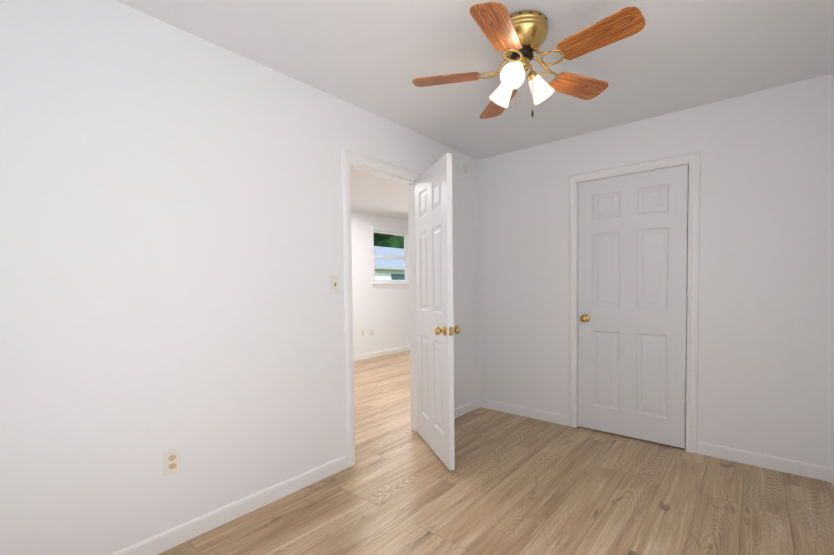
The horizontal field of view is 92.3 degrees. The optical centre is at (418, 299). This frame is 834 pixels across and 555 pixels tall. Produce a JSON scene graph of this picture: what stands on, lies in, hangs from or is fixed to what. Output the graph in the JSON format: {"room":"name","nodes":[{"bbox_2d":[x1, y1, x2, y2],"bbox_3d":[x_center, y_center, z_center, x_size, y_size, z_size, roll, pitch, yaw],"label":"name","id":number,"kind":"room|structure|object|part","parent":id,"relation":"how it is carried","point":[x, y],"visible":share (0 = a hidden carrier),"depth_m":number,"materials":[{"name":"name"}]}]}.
{"room":"empty bedroom","nodes":[
{"label":"empty bedroom","id":0,"kind":"room"},
{"bbox_2d":[0,0,479,554],"bbox_3d":[0.398,-0.142,3.799,0.120,2.427,6.960,1,3,40],"label":"wall","id":1,"kind":"structure","parent":0,"point":[171,236],"depth_m":1.84,"materials":[{"name":"white paint"}]},
{"bbox_2d":[164,447,180,475],"bbox_3d":[-1.151,0.758,1.876,0.007,0.115,0.070,1,3,40],"label":"electrical outlet","id":2,"kind":"object","parent":1,"relation":"attached to","point":[172,461],"visible":1,"depth_m":1.87,"materials":[{"name":"white plastic"}]},
{"bbox_2d":[110,455,347,554],"bbox_3d":[-1.092,1.112,1.949,0.012,0.086,1.926,1,3,40],"label":"baseboard","id":3,"kind":"structure","parent":1,"relation":"attached to","point":[157,544],"depth_m":2.08,"materials":[{"name":"white paint"}]},
{"bbox_2d":[330,275,338,292],"bbox_3d":[-0.534,-0.099,2.584,0.016,0.115,0.070,1,3,40],"label":"light switch","id":4,"kind":"object","parent":1,"relation":"attached to","point":[334,283],"visible":1,"depth_m":2.58,"materials":[{"name":"white plastic"}]},
{"bbox_2d":[341,148,422,466],"bbox_3d":[-0.259,0.050,3.021,0.155,2.115,0.860,1,3,40],"label":"door frame","id":5,"kind":"structure","parent":1,"relation":"attached to","point":[347,155],"depth_m":2.69,"materials":[{"name":"white paint"}]},
{"bbox_2d":[412,184,417,431],"bbox_3d":[-0.027,0.072,3.293,0.032,2.046,0.010,1,3,40],"label":"door jamb","id":6,"kind":"object","parent":5,"relation":"attached to","point":[414,308],"visible":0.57,"depth_m":3.29,"materials":[{"name":"white paint"}]},
{"bbox_2d":[350,164,414,183],"bbox_3d":[-0.268,-0.933,2.985,0.032,0.010,0.702,1,3,40],"label":"door frame","id":7,"kind":"object","parent":1,"relation":"attached to","point":[378,173],"visible":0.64,"depth_m":2.97,"materials":[{"name":"white paint"}]},
{"bbox_2d":[415,153,459,469],"bbox_3d":[0.104,0.080,2.903,0.169,2.030,0.728,-1,2,-17],"label":"entry door","id":8,"kind":"structure","parent":1,"relation":"in","point":[435,329],"depth_m":2.79,"materials":[{"name":"white paint"}]},
{"bbox_3d":[0.142,0.202,2.611,0.067,0.068,0.068,-1,2,-17],"label":"knob","id":9,"kind":"part","parent":8,"relation":"part of","materials":[{"name":"gold metal"}]},
{"bbox_3d":[0.239,0.200,2.641,0.067,0.068,0.068,-1,2,-17],"label":"knob","id":10,"kind":"part","parent":8,"relation":"part of","materials":[{"name":"gold metal"}]},
{"bbox_2d":[457,162,466,176],"bbox_3d":[0.410,-1.196,3.667,0.040,0.134,0.134,1,3,40],"label":"smoke detector","id":11,"kind":"object","parent":1,"relation":"attached to","point":[462,169],"visible":1,"depth_m":3.64,"materials":[{"name":"white plastic"}]},
{"bbox_2d":[454,398,480,418],"bbox_3d":[0.350,1.035,3.663,0.012,0.086,0.838,1,3,40],"label":"baseboard","id":12,"kind":"structure","parent":1,"relation":"attached to","point":[466,408],"depth_m":3.79,"materials":[{"name":"white paint"}]},
{"bbox_2d":[351,211,409,355],"bbox_3d":[-1.949,-0.173,5.497,0.100,2.427,5.420,1,3,40],"label":"wall","id":13,"kind":"structure","parent":0,"point":[363,295],"depth_m":6.80,"materials":[{"name":"white paint"}]},
{"bbox_2d":[353,345,409,360],"bbox_3d":[-1.577,0.981,5.877,0.012,0.086,6.200,1,3,40],"label":"baseboard","id":14,"kind":"structure","parent":13,"relation":"attached to","point":[379,353],"depth_m":6.96,"materials":[{"name":"white paint"}]},
{"bbox_2d":[371,225,408,286],"bbox_3d":[-0.494,-0.751,7.189,0.135,1.050,1.040,1,3,40],"label":"window","id":15,"kind":"structure","parent":13,"relation":"in","point":[388,284],"depth_m":7.15,"materials":[{"name":"white paint"}]},
{"bbox_3d":[-0.506,-0.766,7.198,0.055,0.890,0.890,1,3,40],"label":"far window sash","id":16,"kind":"part","parent":15,"relation":"part of","materials":[{"name":"clear glass"}]},
{"bbox_2d":[116,0,833,220],"bbox_3d":[0.259,-1.406,3.858,5.557,0.100,6.960,1,3,40],"label":"ceiling","id":17,"kind":"structure","parent":0,"point":[376,57],"depth_m":2.14,"materials":[{"name":"white paint"}]},
{"bbox_2d":[412,2,645,118],"bbox_3d":[0.499,-1.078,1.873,1.002,0.423,1.012,1,3,40],"label":"ceiling fan","id":18,"kind":"object","parent":17,"relation":"hanging from","point":[518,38],"visible":1,"depth_m":1.79,"materials":[{"name":"brown wood"}]},
{"bbox_3d":[0.137,-1.082,1.969,0.329,0.006,0.142,0,14,11],"label":"blade","id":19,"kind":"part","parent":18,"relation":"part of","materials":[{"name":"brown wood"}]},
{"bbox_3d":[0.316,-1.070,1.585,0.142,0.006,0.329,14,9,28],"label":"blade","id":20,"kind":"part","parent":18,"relation":"part of","materials":[{"name":"brown wood"}]},
{"bbox_3d":[0.447,-1.095,2.258,0.142,0.006,0.329,-13,3,-6],"label":"blade","id":21,"kind":"part","parent":18,"relation":"part of","materials":[{"name":"brown wood"}]},
{"bbox_3d":[0.422,-1.025,2.002,0.110,0.134,0.134,-2,2,-35],"label":"lamp shade","id":22,"kind":"part","parent":18,"relation":"part of","materials":[{"name":"white glass"}]},
{"bbox_3d":[0.431,-1.018,1.797,0.110,0.134,0.134,0,2,30],"label":"lamp shade","id":23,"kind":"part","parent":18,"relation":"part of","materials":[{"name":"white glass"}]},
{"bbox_3d":[0.439,-1.035,1.811,0.048,0.064,0.065,0,2,30],"label":"bulb","id":24,"kind":"part","parent":18,"relation":"part of","materials":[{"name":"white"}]},
{"bbox_2d":[512,56,522,71],"bbox_3d":[0.459,-1.086,1.845,0.049,0.084,0.065,0,2,30],"label":"socket","id":25,"kind":"object","parent":18,"relation":"attached to","point":[514,58],"depth_m":1.83,"materials":[{"name":"metal"}]},
{"bbox_3d":[0.534,-1.010,1.903,0.015,0.221,0.013,1,3,40],"label":"chain","id":26,"kind":"part","parent":18,"relation":"part of","materials":[{"name":"gold metal"}]},
{"bbox_2d":[527,65,537,80],"bbox_3d":[0.546,-1.090,1.932,0.065,0.084,0.049,-2,2,-30],"label":"socket","id":27,"kind":"object","parent":18,"relation":"attached to","point":[532,76],"depth_m":1.91,"materials":[{"name":"gold metal"}]},
{"bbox_3d":[0.597,-1.026,1.963,0.134,0.134,0.110,-2,2,-30],"label":"lamp shade","id":28,"kind":"part","parent":18,"relation":"part of","materials":[{"name":"white glass"}]},
{"bbox_3d":[0.818,-1.093,2.052,0.329,0.006,0.142,-2,-10,-25],"label":"blade","id":29,"kind":"part","parent":18,"relation":"part of","materials":[{"name":"brown wood"}]},
{"bbox_3d":[0.737,-1.077,1.636,0.142,0.006,0.329,14,-8,-42],"label":"blade","id":30,"kind":"part","parent":18,"relation":"part of","materials":[{"name":"brown wood"}]},
{"bbox_2d":[158,350,833,554],"bbox_3d":[0.289,1.094,3.946,5.557,0.050,6.960,1,3,40],"label":"floor","id":31,"kind":"structure","parent":0,"point":[512,484],"depth_m":2.24,"materials":[{"name":"brown wood"}]},
{"bbox_2d":[478,73,833,467],"bbox_3d":[1.580,-0.135,3.202,2.457,2.427,0.120,1,3,40],"label":"wall","id":32,"kind":"structure","parent":0,"point":[766,338],"depth_m":2.69,"materials":[{"name":"white paint"}]},
{"bbox_2d":[480,398,568,425],"bbox_3d":[0.951,1.027,3.697,0.865,0.086,0.012,1,3,40],"label":"baseboard","id":33,"kind":"structure","parent":32,"relation":"attached to","point":[557,418],"depth_m":3.66,"materials":[{"name":"white paint"}]},
{"bbox_2d":[578,164,688,448],"bbox_3d":[1.614,0.055,3.087,0.764,2.030,0.102,1,3,40],"label":"closet door","id":34,"kind":"structure","parent":32,"relation":"in","point":[632,277],"depth_m":3.07,"materials":[{"name":"white paint"}]},
{"bbox_3d":[1.359,0.154,3.283,0.068,0.068,0.067,1,3,40],"label":"knob","id":35,"kind":"part","parent":34,"relation":"part of","materials":[{"name":"gold metal"}]},
{"bbox_2d":[569,151,700,452],"bbox_3d":[1.659,0.049,3.144,0.798,2.062,0.121,1,3,40],"label":"door frame","id":36,"kind":"structure","parent":32,"relation":"attached to","point":[577,311],"depth_m":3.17,"materials":[{"name":"white paint"}]},
{"bbox_2d":[685,169,688,448],"bbox_3d":[1.947,0.062,2.899,0.010,2.046,0.032,1,3,40],"label":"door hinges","id":37,"kind":"object","parent":32,"relation":"attached to","point":[686,344],"depth_m":2.90,"materials":[{"name":"white paint"}]},
{"bbox_2d":[697,441,833,481],"bbox_3d":[2.233,1.049,2.620,0.676,0.086,0.012,1,3,40],"label":"baseboard","id":38,"kind":"structure","parent":32,"relation":"attached to","point":[809,470],"depth_m":2.59,"materials":[{"name":"white paint"}]},
{"bbox_3d":[1.596,-0.066,1.235,0.100,2.427,4.574,1,3,40],"label":"wall","id":39,"kind":"structure","parent":0,"visible":0},
{"bbox_2d":[831,469,833,488],"bbox_3d":[1.322,1.116,1.020,0.012,0.086,3.612,1,3,40],"label":"baseboard","id":40,"kind":"structure","parent":39,"relation":"attached to","point":[832,476],"depth_m":2.37,"materials":[{"name":"white paint"}]},
{"label":"outside","id":41,"kind":"structure","parent":0,"visible":0},
{"bbox_3d":[-14.854,0.759,18.996,37.000,0.050,60.000,1,3,40],"label":"ground","id":42,"kind":"structure","parent":41,"visible":0},
{"bbox_2d":[374,233,403,248],"bbox_3d":[-2.368,-4.162,27.850,8.572,8.879,9.586,1,3,40],"label":"tree","id":43,"kind":"object","parent":42,"relation":"on","point":[387,240],"visible":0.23,"depth_m":23.70,"materials":[{"name":"green plant"}]},
{"bbox_2d":[375,269,404,279],"bbox_3d":[-3.473,-0.367,18.525,6.000,1.960,14.000,1,3,40],"label":"house","id":44,"kind":"structure","parent":42,"relation":"on","point":[382,274],"depth_m":16.39,"materials":[{"name":"white"}]},
{"bbox_2d":[374,246,404,269],"bbox_3d":[-3.492,-1.946,18.470,6.700,1.340,14.800,1,3,40],"label":"roof","id":45,"kind":"structure","parent":44,"relation":"on","point":[389,263],"depth_m":17.60,"materials":[{"name":"grey"}]},
{"bbox_2d":[391,274,404,279],"bbox_3d":[-2.456,-0.572,15.045,0.030,0.870,6.000,1,3,40],"label":"house window","id":46,"kind":"structure","parent":44,"relation":"attached to","point":[397,276],"depth_m":16.92,"materials":[{"name":"teal glass"}]}
]}

